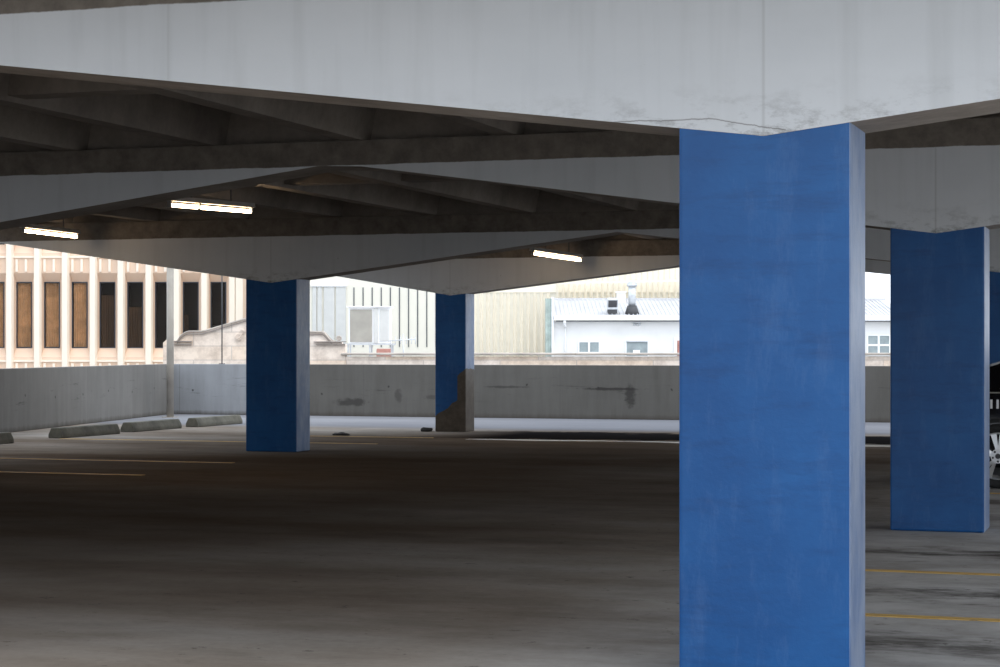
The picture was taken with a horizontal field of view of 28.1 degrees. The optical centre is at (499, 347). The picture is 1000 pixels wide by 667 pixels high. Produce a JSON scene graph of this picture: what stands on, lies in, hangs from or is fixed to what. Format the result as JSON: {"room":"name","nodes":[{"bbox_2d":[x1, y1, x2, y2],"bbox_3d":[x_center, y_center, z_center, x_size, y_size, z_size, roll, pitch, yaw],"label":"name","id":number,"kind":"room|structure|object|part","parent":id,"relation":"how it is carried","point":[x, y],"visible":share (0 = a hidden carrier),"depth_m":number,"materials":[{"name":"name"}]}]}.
{"room":"parking garage","nodes":[
{"label":"parking garage","id":0,"kind":"room"},
{"bbox_2d":[0,364,166,431],"bbox_3d":[-8.773,0.921,33.331,0.221,1.110,22.122,0,0,7],"label":"wall","id":1,"kind":"structure","parent":0,"point":[39,397],"depth_m":38.23,"materials":[{"name":"concrete"}]},
{"bbox_2d":[0,414,999,666],"bbox_3d":[8.301,1.651,10.929,51.200,0.350,54.001,0,0,19],"label":"floor","id":2,"kind":"structure","parent":0,"point":[442,549],"depth_m":14.26,"materials":[{"name":"concrete"}]},
{"bbox_2d":[0,432,13,443],"bbox_3d":[-7.916,1.391,30.046,0.260,0.170,1.850,0,0,19],"label":"wheel stop","id":3,"kind":"object","parent":2,"relation":"on","point":[5,437],"visible":1,"depth_m":30.71,"materials":[{"name":"concrete"}]},
{"bbox_2d":[0,471,139,474],"bbox_3d":[-6.850,1.474,24.020,5.750,0.004,0.101,0,0,19],"label":"parking line","id":4,"kind":"object","parent":2,"relation":"on","point":[0,471],"visible":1,"depth_m":23.36,"materials":[{"name":"yellow paint"}]},
{"bbox_2d":[48,424,119,437],"bbox_3d":[-6.929,1.391,33.406,0.260,0.170,1.850,0,0,20],"label":"wheel stop","id":5,"kind":"object","parent":2,"relation":"on","point":[100,429],"visible":1,"depth_m":33.17,"materials":[{"name":"concrete"}]},
{"bbox_2d":[1,458,234,462],"bbox_3d":[-6.088,1.474,26.454,5.650,0.004,0.102,0,0,19],"label":"parking line","id":6,"kind":"object","parent":2,"relation":"on","point":[1,458],"visible":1,"depth_m":26.04,"materials":[{"name":"yellow paint"}]},
{"bbox_2d":[120,419,181,431],"bbox_3d":[-6.225,1.391,35.754,0.260,0.170,1.850,0,0,18],"label":"wheel stop","id":7,"kind":"object","parent":2,"relation":"on","point":[151,425],"visible":1,"depth_m":35.49,"materials":[{"name":"concrete"}]},
{"bbox_2d":[162,268,175,417],"bbox_3d":[-6.958,-0.324,42.195,0.260,3.600,0.260,0,0,19],"label":"post","id":8,"kind":"object","parent":2,"relation":"on","point":[170,271],"visible":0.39,"depth_m":42.13,"materials":[{"name":"grey metal"}]},
{"bbox_2d":[186,415,242,426],"bbox_3d":[-5.413,1.391,37.960,0.260,0.170,1.850,0,0,19],"label":"wheel stop","id":9,"kind":"object","parent":2,"relation":"on","point":[225,419],"visible":1,"depth_m":37.71,"materials":[{"name":"concrete"}]},
{"bbox_2d":[61,438,372,443],"bbox_3d":[-4.491,1.474,31.456,5.500,0.004,0.102,0,0,18],"label":"parking line","id":10,"kind":"object","parent":2,"relation":"on","point":[61,438],"visible":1,"depth_m":31.64,"materials":[{"name":"yellow paint"}]},
{"bbox_2d":[246,279,309,451],"bbox_3d":[-3.167,0.236,28.544,0.790,2.480,0.470,0,0,19],"label":"concrete column","id":11,"kind":"structure","parent":2,"relation":"on","point":[277,313],"depth_m":28.32,"materials":[{"name":"blue paint"}]},
{"bbox_2d":[0,210,999,282],"bbox_3d":[1.759,-1.370,26.894,20.650,0.908,0.481,0,0,19],"label":"concrete beam","id":12,"kind":"structure","parent":11,"relation":"on","point":[281,249],"depth_m":28.02,"materials":[{"name":"paint"}]},
{"bbox_2d":[332,432,349,435],"bbox_3d":[-2.672,1.447,33.592,0.323,0.058,0.237,0,0,19],"label":"rubble","id":13,"kind":"object","parent":2,"relation":"on","point":[339,433],"visible":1,"depth_m":33.51,"materials":[{"name":"grey concrete"}]},
{"bbox_2d":[333,436,428,437],"bbox_3d":[-2.323,1.474,33.049,2.600,0.004,0.080,0,0,19],"label":"parking line","id":14,"kind":"object","parent":2,"relation":"on","point":[333,436],"visible":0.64,"depth_m":32.92,"materials":[{"name":"yellow paint"}]},
{"bbox_2d":[421,427,432,431],"bbox_3d":[-1.287,1.438,35.133,0.219,0.076,0.176,0,0,-2],"label":"rubble","id":15,"kind":"object","parent":2,"relation":"on","point":[424,429],"visible":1,"depth_m":35.06,"materials":[{"name":"grey concrete"}]},
{"bbox_2d":[435,293,473,431],"bbox_3d":[-0.797,0.236,35.322,0.570,2.480,0.470,0,0,19],"label":"concrete column","id":16,"kind":"structure","parent":2,"relation":"on","point":[454,314],"depth_m":35.10,"materials":[{"name":"blue paint"}]},
{"bbox_2d":[466,439,889,446],"bbox_3d":[3.719,1.473,30.622,9.000,0.006,0.498,0,0,19],"label":"joint sealant","id":17,"kind":"object","parent":2,"relation":"on","point":[466,439],"visible":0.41,"depth_m":31.61,"materials":[{"name":"black rubber"}]},
{"bbox_2d":[679,123,864,666],"bbox_3d":[1.235,0.236,9.046,0.765,2.480,0.470,0,0,19],"label":"concrete column","id":18,"kind":"structure","parent":2,"relation":"on","point":[772,227],"depth_m":8.82,"materials":[{"name":"blue paint"}]},
{"bbox_2d":[0,0,999,135],"bbox_3d":[-3.670,-1.379,10.689,20.650,0.891,0.480,0,0,19],"label":"concrete beam","id":19,"kind":"structure","parent":18,"relation":"on","point":[660,67],"depth_m":9.13,"materials":[{"name":"paint"}]},
{"bbox_2d":[865,613,999,621],"bbox_3d":[4.071,1.474,10.342,5.250,0.004,0.101,0,0,19],"label":"parking line","id":20,"kind":"object","parent":2,"relation":"on","point":[866,614],"visible":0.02,"depth_m":10.90,"materials":[{"name":"yellow paint"}]},
{"bbox_2d":[865,569,999,575],"bbox_3d":[4.779,1.474,12.457,5.250,0.004,0.101,0,0,19],"label":"parking line","id":21,"kind":"object","parent":2,"relation":"on","point":[877,570],"visible":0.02,"depth_m":13.08,"materials":[{"name":"yellow paint"}]},
{"bbox_2d":[890,226,988,532],"bbox_3d":[3.575,0.236,16.246,0.745,2.480,0.470,0,0,19],"label":"concrete column","id":22,"kind":"structure","parent":2,"relation":"on","point":[939,282],"depth_m":16.02,"materials":[{"name":"blue paint"}]},
{"bbox_2d":[0,118,999,232],"bbox_3d":[-1.265,-1.369,17.867,20.650,0.909,0.481,0,0,19],"label":"concrete beam","id":23,"kind":"structure","parent":22,"relation":"on","point":[938,177],"depth_m":17.18,"materials":[{"name":"paint"}]},
{"bbox_2d":[989,361,999,488],"bbox_3d":[6.913,0.734,21.297,4.980,1.485,1.966,0,0,19],"label":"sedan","id":24,"kind":"object","parent":2,"relation":"on","point":[994,369],"visible":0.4,"depth_m":20.90,"materials":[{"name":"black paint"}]},
{"bbox_2d":[989,271,999,363],"bbox_3d":[6.571,0.236,25.282,0.760,2.480,0.470,0,0,19],"label":"concrete column","id":25,"kind":"structure","parent":2,"relation":"on","point":[994,277],"depth_m":25.16,"materials":[{"name":"blue paint"}]},
{"bbox_2d":[0,73,999,240],"bbox_3d":[-0.103,-2.095,21.338,20.650,0.537,26.600,0,0,19],"label":"ceiling","id":26,"kind":"structure","parent":0,"point":[38,114],"depth_m":18.10,"materials":[{"name":"concrete"}]},
{"bbox_2d":[20,219,80,238],"bbox_3d":[-6.325,-1.782,28.153,0.100,0.414,1.302,0,-1,24],"label":"tube light","id":27,"kind":"object","parent":26,"relation":"hanging from","point":[38,227],"visible":0.9,"depth_m":28.12,"materials":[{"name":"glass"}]},
{"bbox_2d":[167,190,255,213],"bbox_3d":[-3.283,-1.775,22.747,0.101,0.433,1.750,0,1,25],"label":"tube light","id":28,"kind":"object","parent":26,"relation":"hanging from","point":[198,201],"visible":0.84,"depth_m":22.75,"materials":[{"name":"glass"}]},
{"bbox_2d":[529,242,583,261],"bbox_3d":[0.936,-1.719,32.651,0.100,0.533,2.546,0,0,20],"label":"tube light","id":29,"kind":"object","parent":26,"relation":"hanging from","point":[580,256],"visible":0.88,"depth_m":32.52,"materials":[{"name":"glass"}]},
{"bbox_2d":[338,240,889,294],"bbox_3d":[4.039,-1.369,33.702,20.650,0.911,0.481,0,0,19],"label":"concrete beam","id":30,"kind":"structure","parent":26,"relation":"attached to","point":[515,269],"depth_m":34.63,"materials":[{"name":"paint"}]},
{"bbox_2d":[174,364,889,421],"bbox_3d":[16.928,0.921,36.367,51.000,1.110,0.223,0,0,19],"label":"wall","id":31,"kind":"structure","parent":0,"point":[638,392],"depth_m":41.95,"materials":[{"name":"concrete"}]},
{"bbox_2d":[219,276,224,363],"bbox_3d":[-6.144,-0.829,44.200,0.100,2.400,0.100,0,0,19],"label":"rod","id":32,"kind":"object","parent":31,"relation":"on","point":[221,276],"visible":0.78,"depth_m":44.19,"materials":[{"name":"metal"}]},
{"bbox_3d":[-6.144,-0.829,44.200,0.026,2.400,0.026,0,0,-4],"label":"rod","id":33,"kind":"part","parent":32,"relation":"part of","materials":[{"name":"metal"}]},
{"label":"outside","id":34,"kind":"structure","parent":0,"visible":0},
{"bbox_3d":[0.000,10.976,180.000,520.000,0.200,480.000,0,0,0],"label":"ground","id":35,"kind":"structure","parent":34,"visible":0},
{"bbox_2d":[0,244,245,368],"bbox_3d":[-19.411,-0.131,96.920,15.691,22.014,14.160,0,0,0],"label":"office building","id":36,"kind":"structure","parent":35,"relation":"on","point":[58,309],"depth_m":90.17,"materials":[{"name":"beige concrete"}]},
{"bbox_2d":[0,283,2,346],"bbox_3d":[-22.747,-1.469,90.500,0.621,2.894,0.100,0,0,0],"label":"curtain","id":37,"kind":"object","parent":36,"relation":"hanging from","point":[1,284],"depth_m":90.48,"materials":[{"name":"brown fabric"}]},
{"bbox_2d":[18,283,30,346],"bbox_3d":[-21.494,-1.469,90.500,0.621,2.894,0.100,0,0,0],"label":"curtain","id":38,"kind":"object","parent":36,"relation":"hanging from","point":[24,289],"depth_m":90.50,"materials":[{"name":"brown fabric"}]},
{"bbox_2d":[46,283,58,346],"bbox_3d":[-20.241,-1.469,90.500,0.621,2.894,0.100,0,0,0],"label":"curtain","id":39,"kind":"object","parent":36,"relation":"hanging from","point":[52,289],"depth_m":90.50,"materials":[{"name":"brown fabric"}]},
{"bbox_2d":[74,283,86,346],"bbox_3d":[-18.988,-1.469,90.500,0.621,2.894,0.100,0,0,0],"label":"curtain","id":40,"kind":"object","parent":36,"relation":"hanging from","point":[80,289],"depth_m":90.50,"materials":[{"name":"brown fabric"}]},
{"bbox_2d":[101,295,113,346],"bbox_3d":[-17.735,-1.193,90.500,0.621,2.342,0.100,0,0,0],"label":"curtain","id":41,"kind":"object","parent":36,"relation":"hanging from","point":[107,301],"depth_m":90.50,"materials":[{"name":"brown fabric"}]},
{"bbox_2d":[129,307,141,346],"bbox_3d":[-16.481,-0.925,90.500,0.621,1.805,0.100,0,0,0],"label":"curtain","id":42,"kind":"object","parent":36,"relation":"hanging from","point":[135,313],"depth_m":90.50,"materials":[{"name":"brown fabric"}]},
{"bbox_2d":[184,315,188,331],"bbox_3d":[-14.186,-0.746,90.500,0.199,1.447,0.100,0,0,0],"label":"curtain","id":43,"kind":"object","parent":36,"relation":"hanging from","point":[186,317],"depth_m":90.48,"materials":[{"name":"brown fabric"}]},
{"bbox_2d":[310,268,678,355],"bbox_3d":[2.855,1.977,84.900,21.622,17.798,14.200,0,0,0],"label":"warehouse","id":44,"kind":"structure","parent":35,"relation":"on","point":[512,320],"depth_m":78.00,"materials":[{"name":"white metal"}]},
{"bbox_2d":[312,286,345,343],"bbox_3d":[-6.659,-1.102,77.970,1.306,2.554,0.060,0,0,0],"label":"shutter","id":45,"kind":"object","parent":44,"relation":"hanging from","point":[328,302],"depth_m":77.94,"materials":[{"name":"white metal"}]},
{"bbox_2d":[163,318,889,365],"bbox_3d":[2.595,4.898,65.750,25.410,11.956,11.700,0,0,0],"label":"stone building","id":46,"kind":"structure","parent":35,"relation":"on","point":[192,346],"depth_m":60.01,"materials":[{"name":"stone"}]},
{"bbox_3d":[-7.290,-0.617,60.265,4.800,0.926,0.670,0,0,0],"label":"gable moulding","id":47,"kind":"part","parent":46,"relation":"part of","materials":[{"name":"stone"}]},
{"bbox_3d":[-7.290,-0.535,59.977,4.800,0.919,0.045,0,0,0],"label":"gable moulding","id":48,"kind":"part","parent":46,"relation":"part of","materials":[{"name":"beige stone"}]},
{"bbox_2d":[346,306,395,355],"bbox_3d":[-4.128,-0.347,64.000,1.524,1.923,1.200,0,0,0],"label":"air conditioning unit","id":49,"kind":"object","parent":46,"relation":"on","point":[368,325],"visible":0.95,"depth_m":63.47,"materials":[{"name":"white metal"}]},
{"bbox_3d":[-4.413,-0.691,63.485,0.698,1.032,0.030,0,0,0],"label":"panel","id":50,"kind":"part","parent":49,"relation":"part of","materials":[{"name":"grey metal"}]},
{"bbox_3d":[-4.151,-1.289,64.000,1.445,0.038,1.200,0,0,0],"label":"lid","id":51,"kind":"part","parent":49,"relation":"part of","materials":[{"name":"white metal"}]},
{"bbox_3d":[-4.128,-0.103,64.000,1.524,0.048,1.120,0,0,0],"label":"rail","id":52,"kind":"part","parent":49,"relation":"part of","materials":[{"name":"metal"}]},
{"bbox_3d":[-3.762,-0.699,63.475,0.476,1.111,0.050,0,0,0],"label":"panel","id":53,"kind":"part","parent":49,"relation":"part of","materials":[{"name":"white metal"}]},
{"bbox_2d":[376,349,390,355],"bbox_3d":[-3.651,0.325,62.800,0.800,0.580,0.300,0,0,0],"label":"sign","id":54,"kind":"object","parent":46,"relation":"on","point":[377,350],"visible":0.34,"depth_m":62.66,"materials":[{"name":"red paint"}]},
{"bbox_2d":[388,334,415,355],"bbox_3d":[-3.091,0.093,63.100,0.870,1.044,0.044,0,0,0],"label":"tv aerial","id":55,"kind":"object","parent":46,"relation":"on","point":[403,339],"visible":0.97,"depth_m":63.09,"materials":[{"name":"metal"}]},
{"bbox_2d":[545,297,889,355],"bbox_3d":[8.177,4.497,74.300,13.050,12.758,4.200,0,0,0],"label":"building","id":56,"kind":"structure","parent":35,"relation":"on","point":[564,336],"depth_m":72.59,"materials":[{"name":"paint"}]},
{"bbox_3d":[3.231,-0.013,72.590,0.704,0.352,0.020,0,0,0],"label":"pane","id":57,"kind":"part","parent":56,"relation":"part of","materials":[{"name":"grey glass"}]},
{"bbox_2d":[607,298,617,313],"bbox_3d":[4.089,-1.506,72.743,0.382,0.595,0.715,0,0,0],"label":"vent","id":58,"kind":"object","parent":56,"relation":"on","point":[612,303],"visible":1,"depth_m":72.54,"materials":[{"name":"metal"}]},
{"bbox_2d":[615,291,626,302],"bbox_3d":[4.571,-1.879,75.600,0.400,0.470,0.380,0,0,0],"label":"vent","id":59,"kind":"object","parent":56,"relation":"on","point":[620,294],"visible":0.9,"depth_m":75.45,"materials":[{"name":"white metal"}]},
{"bbox_2d":[625,281,638,314],"bbox_3d":[4.808,-1.785,72.850,0.580,1.274,0.580,0,0,0],"label":"pipe","id":60,"kind":"object","parent":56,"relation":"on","point":[631,309],"visible":0.96,"depth_m":72.72,"materials":[{"name":"metal"}]},
{"bbox_3d":[4.973,0.047,72.590,0.762,0.523,0.020,0,0,0],"label":"pane","id":61,"kind":"part","parent":56,"relation":"part of","materials":[{"name":"grey glass"}]},
{"bbox_3d":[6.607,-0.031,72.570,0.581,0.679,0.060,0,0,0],"label":"door frame","id":62,"kind":"part","parent":56,"relation":"part of","materials":[{"name":"white"}]},
{"bbox_3d":[13.740,-0.085,72.590,0.762,0.679,0.020,0,0,0],"label":"pane","id":63,"kind":"part","parent":56,"relation":"part of","materials":[{"name":"grey glass"}]}
]}

